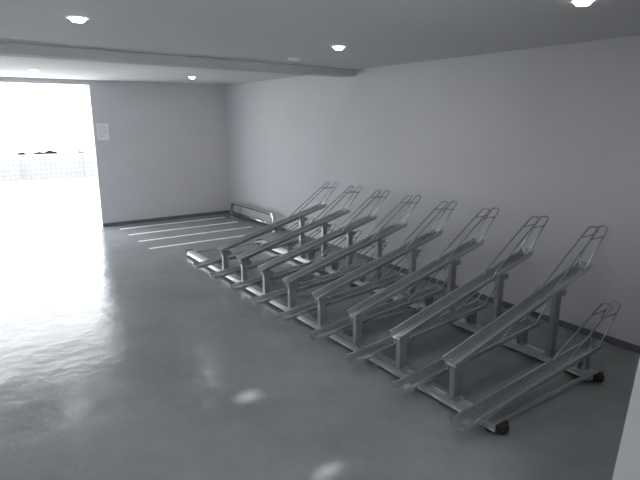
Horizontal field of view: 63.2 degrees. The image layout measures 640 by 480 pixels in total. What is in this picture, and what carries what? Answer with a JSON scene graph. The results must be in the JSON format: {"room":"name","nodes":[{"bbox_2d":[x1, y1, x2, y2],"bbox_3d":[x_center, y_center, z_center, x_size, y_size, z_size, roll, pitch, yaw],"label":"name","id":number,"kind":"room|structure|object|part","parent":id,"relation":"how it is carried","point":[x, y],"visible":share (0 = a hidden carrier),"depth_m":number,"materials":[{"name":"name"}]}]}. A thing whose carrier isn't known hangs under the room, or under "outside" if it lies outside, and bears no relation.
{"room":"bicycle parking room","nodes":[
{"label":"bicycle parking room","id":0,"kind":"room"},
{"bbox_2d":[0,77,88,84],"bbox_3d":[-5.770,-2.652,8.548,3.640,0.080,0.250,-9,16,-34],"label":"lintel","id":1,"kind":"object","parent":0,"point":[2,79],"visible":1,"depth_m":9.07,"materials":[{"name":"paint"}]},
{"bbox_2d":[86,80,228,225],"bbox_3d":[-3.177,-1.775,10.591,2.660,2.720,0.250,-9,16,-34],"label":"wall","id":2,"kind":"structure","parent":0,"point":[164,154],"depth_m":10.39,"materials":[{"name":"paint"}]},
{"bbox_2d":[96,124,108,139],"bbox_3d":[-4.068,-2.028,9.742,0.210,0.300,0.004,-9,16,-34],"label":"paper notice","id":3,"kind":"object","parent":2,"relation":"attached to","point":[102,129],"visible":1,"depth_m":9.74,"materials":[{"name":"grey paper"}]},
{"bbox_2d":[103,210,228,226],"bbox_3d":[-3.108,-0.458,10.786,2.648,0.065,0.012,-9,16,-34],"label":"baseboard","id":4,"kind":"structure","parent":2,"relation":"attached to","point":[225,211],"depth_m":10.70,"materials":[{"name":"plastic"}]},
{"bbox_2d":[0,148,639,479],"bbox_3d":[-11.904,-1.139,14.383,37.000,0.250,44.000,-9,16,-34],"label":"floor","id":5,"kind":"structure","parent":0,"point":[121,358],"depth_m":4.19,"materials":[{"name":"grey concrete"}]},
{"bbox_2d":[0,152,94,181],"bbox_3d":[-11.692,-2.193,16.532,22.000,0.860,0.200,-9,16,-34],"label":"wall","id":6,"kind":"structure","parent":5,"relation":"on","point":[24,158],"depth_m":17.92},
{"bbox_2d":[0,156,94,183],"bbox_3d":[-11.162,-1.993,15.790,15.012,0.810,0.081,-9,16,-34],"label":"mesh fence","id":7,"kind":"object","parent":5,"relation":"on","point":[82,157],"visible":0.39,"depth_m":17.22,"materials":[{"name":"grey metal"}]},
{"bbox_3d":[-9.630,-2.230,16.799,0.048,0.810,0.048,-9,16,-34],"label":"fence post","id":8,"kind":"part","parent":7,"relation":"part of","materials":[{"name":"grey metal"}]},
{"bbox_2d":[7,149,92,154],"bbox_3d":[-11.949,-2.384,16.892,20.082,1.068,0.519,-9,16,-34],"label":"hedge","id":9,"kind":"object","parent":5,"relation":"on","point":[47,151],"visible":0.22,"depth_m":18.27,"materials":[{"name":"green plant"}]},
{"bbox_2d":[120,217,224,229],"bbox_3d":[-2.905,-0.345,10.439,2.150,0.002,0.070,-9,16,-34],"label":"floor marking","id":10,"kind":"object","parent":5,"relation":"on","point":[219,217],"visible":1,"depth_m":10.37,"materials":[{"name":"white paint"}]},
{"bbox_2d":[128,221,236,234],"bbox_3d":[-2.558,-0.230,9.950,2.150,0.002,0.070,-9,16,-34],"label":"floor marking","id":11,"kind":"object","parent":5,"relation":"on","point":[236,221],"visible":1,"depth_m":9.90,"materials":[{"name":"white paint"}]},
{"bbox_2d":[138,226,250,241],"bbox_3d":[-2.212,-0.115,9.461,2.150,0.002,0.070,-9,16,-34],"label":"floor marking","id":12,"kind":"object","parent":5,"relation":"on","point":[250,226],"visible":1,"depth_m":9.39,"materials":[{"name":"white paint"}]},
{"bbox_2d":[149,235,243,248],"bbox_3d":[-1.865,-0.001,8.973,2.150,0.002,0.070,-9,16,-34],"label":"floor marking","id":13,"kind":"object","parent":5,"relation":"on","point":[240,235],"visible":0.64,"depth_m":8.79,"materials":[{"name":"white paint"}]},
{"bbox_2d":[229,201,277,232],"bbox_3d":[-1.348,-0.497,10.284,0.140,0.372,1.940,-9,16,-34],"label":"guard","id":14,"kind":"object","parent":5,"relation":"on","point":[264,211],"visible":0.95,"depth_m":10.17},
{"bbox_2d":[186,181,620,434],"bbox_3d":[0.240,0.104,6.022,2.147,1.147,5.714,-9,16,-34],"label":"bicycle rack","id":15,"kind":"object","parent":5,"relation":"on","point":[512,323],"visible":1,"depth_m":4.86,"materials":[{"name":"grey metal"}]},
{"bbox_2d":[193,217,313,268],"bbox_3d":[-0.893,0.012,7.489,1.927,0.498,0.146,-9,16,-34],"label":"tray","id":16,"kind":"object","parent":15,"relation":"on","point":[213,262],"depth_m":7.36,"materials":[{"name":"metal"}]},
{"bbox_2d":[210,223,335,278],"bbox_3d":[-0.571,0.119,7.034,1.927,0.498,0.146,-9,16,-34],"label":"tray","id":17,"kind":"object","parent":15,"relation":"on","point":[230,272],"depth_m":6.88,"materials":[{"name":"metal"}]},
{"bbox_2d":[217,181,338,269],"bbox_3d":[-0.528,-0.235,7.291,1.921,1.067,0.146,-9,16,-34],"label":"tray","id":18,"kind":"object","parent":15,"relation":"on","point":[300,216],"depth_m":7.30,"materials":[{"name":"metal"}]},
{"bbox_2d":[229,230,360,290],"bbox_3d":[-0.249,0.226,6.580,1.927,0.498,0.146,-9,16,-34],"label":"tray","id":19,"kind":"object","parent":15,"relation":"on","point":[252,283],"depth_m":6.47,"materials":[{"name":"metal"}]},
{"bbox_2d":[236,185,362,280],"bbox_3d":[-0.209,-0.129,6.842,1.921,1.067,0.146,-9,16,-34],"label":"tray","id":20,"kind":"object","parent":15,"relation":"on","point":[243,259],"depth_m":6.83,"materials":[{"name":"metal"}]},
{"bbox_2d":[251,238,388,304],"bbox_3d":[0.073,0.332,6.126,1.927,0.498,0.146,-9,16,-34],"label":"tray","id":21,"kind":"object","parent":15,"relation":"on","point":[274,296],"depth_m":6.07,"materials":[{"name":"metal"}]},
{"bbox_2d":[257,190,389,293],"bbox_3d":[0.109,-0.024,6.392,1.921,1.067,0.146,-9,16,-34],"label":"tray","id":22,"kind":"object","parent":15,"relation":"on","point":[265,269],"depth_m":6.38,"materials":[{"name":"metal"}]},
{"bbox_3d":[-0.396,0.708,5.713,0.128,0.053,5.620,-9,16,-34],"label":"rail","id":23,"kind":"part","parent":15,"relation":"part of","materials":[{"name":"grey metal"}]},
{"bbox_2d":[277,247,421,321],"bbox_3d":[0.395,0.439,5.671,1.927,0.498,0.146,-9,16,-34],"label":"tray","id":24,"kind":"object","parent":15,"relation":"on","point":[302,311],"depth_m":5.65,"materials":[{"name":"metal"}]},
{"bbox_2d":[282,195,420,308],"bbox_3d":[0.428,0.082,5.942,1.921,1.067,0.146,-9,16,-34],"label":"tray","id":25,"kind":"object","parent":15,"relation":"on","point":[376,238],"depth_m":5.91,"materials":[{"name":"metal"}]},
{"bbox_2d":[307,258,459,340],"bbox_3d":[0.717,0.545,5.217,1.927,0.498,0.146,-9,16,-34],"label":"tray","id":26,"kind":"object","parent":15,"relation":"on","point":[335,329],"depth_m":5.27,"materials":[{"name":"metal"}]},
{"bbox_2d":[311,201,456,325],"bbox_3d":[0.746,0.187,5.493,1.921,1.067,0.146,-9,16,-34],"label":"tray","id":27,"kind":"object","parent":15,"relation":"on","point":[320,296],"depth_m":5.45,"materials":[{"name":"metal"}]},
{"bbox_2d":[345,280,494,364],"bbox_3d":[1.039,0.652,4.762,1.927,0.498,0.146,-9,16,-34],"label":"tray","id":28,"kind":"object","parent":15,"relation":"on","point":[375,350],"depth_m":4.79,"materials":[{"name":"metal"}]},
{"bbox_2d":[346,207,498,345],"bbox_3d":[1.065,0.292,5.043,1.921,1.067,0.146,-9,16,-34],"label":"tray","id":29,"kind":"object","parent":15,"relation":"on","point":[356,312],"depth_m":5.00,"materials":[{"name":"metal"}]},
{"bbox_3d":[0.600,0.551,6.381,0.128,0.053,5.620,-9,16,-34],"label":"rail","id":30,"kind":"part","parent":15,"relation":"part of","materials":[{"name":"grey metal"}]},
{"bbox_2d":[389,215,548,370],"bbox_3d":[1.383,0.398,4.594,1.921,1.067,0.146,-9,16,-34],"label":"tray","id":31,"kind":"object","parent":15,"relation":"on","point":[400,333],"depth_m":4.55,"materials":[{"name":"metal"}]},
{"bbox_2d":[391,285,550,394],"bbox_3d":[1.361,0.758,4.308,1.927,0.498,0.146,-9,16,-34],"label":"tray","id":32,"kind":"object","parent":15,"relation":"on","point":[423,377],"depth_m":4.15,"materials":[{"name":"metal"}]},
{"bbox_2d":[441,225,607,401],"bbox_3d":[1.702,0.503,4.144,1.921,1.067,0.146,-9,16,-34],"label":"tray","id":33,"kind":"object","parent":15,"relation":"on","point":[454,359],"depth_m":4.12,"materials":[{"name":"metal"}]},
{"bbox_2d":[449,301,620,432],"bbox_3d":[1.683,0.865,3.854,1.927,0.498,0.146,-9,16,-34],"label":"tray","id":34,"kind":"object","parent":15,"relation":"on","point":[484,410],"depth_m":3.83,"materials":[{"name":"metal"}]},
{"bbox_2d":[0,0,639,84],"bbox_3d":[-1.071,-1.635,3.381,7.600,0.300,14.250,-9,16,-34],"label":"ceiling","id":35,"kind":"structure","parent":0,"point":[375,33],"depth_m":4.00,"materials":[{"name":"paint"}]},
{"bbox_2d":[65,15,89,22],"bbox_3d":[-1.658,-1.509,3.562,0.156,0.029,0.156,-9,16,-34],"label":"recessed light","id":36,"kind":"object","parent":35,"relation":"in","point":[74,18],"visible":1,"depth_m":3.53,"materials":[{"name":"white plastic"}]},
{"bbox_2d":[69,17,86,22],"bbox_3d":[-1.658,-1.509,3.562,0.116,0.029,0.116,-9,16,-34],"label":"diffuser","id":37,"kind":"object","parent":36,"relation":"attached to","point":[74,19],"depth_m":3.53,"materials":[{"name":"white plastic"}]},
{"bbox_2d":[0,42,354,76],"bbox_3d":[-2.402,-1.886,5.305,7.236,0.090,0.279,-10,17,-37],"label":"ceiling beam","id":38,"kind":"structure","parent":35,"relation":"attached to","point":[6,49],"depth_m":5.68,"materials":[{"name":"paint"}]},
{"bbox_2d":[288,57,301,60],"bbox_3d":[-0.289,-2.077,5.984,0.160,0.029,0.160,-9,16,-34],"label":"ceiling detector","id":39,"kind":"object","parent":35,"relation":"attached to","point":[291,58],"visible":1,"depth_m":5.94,"materials":[{"name":"white plastic"}]},
{"bbox_2d":[331,45,346,49],"bbox_3d":[0.179,-1.845,4.998,0.156,0.029,0.156,-9,16,-34],"label":"recessed light","id":40,"kind":"object","parent":35,"relation":"in","point":[336,47],"visible":1,"depth_m":4.96,"materials":[{"name":"white plastic"}]},
{"bbox_2d":[333,46,343,49],"bbox_3d":[0.179,-1.845,4.998,0.116,0.029,0.116,-9,16,-34],"label":"diffuser","id":41,"kind":"object","parent":40,"relation":"attached to","point":[335,47],"depth_m":4.96,"materials":[{"name":"white plastic"}]},
{"bbox_2d":[569,0,596,6],"bbox_3d":[1.535,-1.385,3.034,0.156,0.029,0.156,-9,16,-34],"label":"recessed light","id":42,"kind":"object","parent":35,"relation":"in","point":[579,3],"visible":1,"depth_m":3.02,"materials":[{"name":"white plastic"}]},
{"bbox_2d":[224,35,639,345],"bbox_3d":[1.975,-0.548,5.794,0.200,2.920,14.250,-9,16,-34],"label":"wall","id":43,"kind":"structure","parent":0,"point":[553,132],"depth_m":5.78,"materials":[{"name":"paint"}]},
{"bbox_2d":[229,210,639,353],"bbox_3d":[0.709,0.271,7.679,0.012,0.065,9.600,-9,16,-34],"label":"baseboard","id":44,"kind":"structure","parent":43,"relation":"attached to","point":[626,345],"depth_m":5.46,"materials":[{"name":"plastic"}]},
{"bbox_2d":[612,358,639,479],"bbox_3d":[2.426,0.091,2.632,2.720,2.720,0.365,-9,16,-34],"label":"wall","id":45,"kind":"structure","parent":0,"point":[627,466],"depth_m":2.09,"materials":[{"name":"paint"}]}
]}

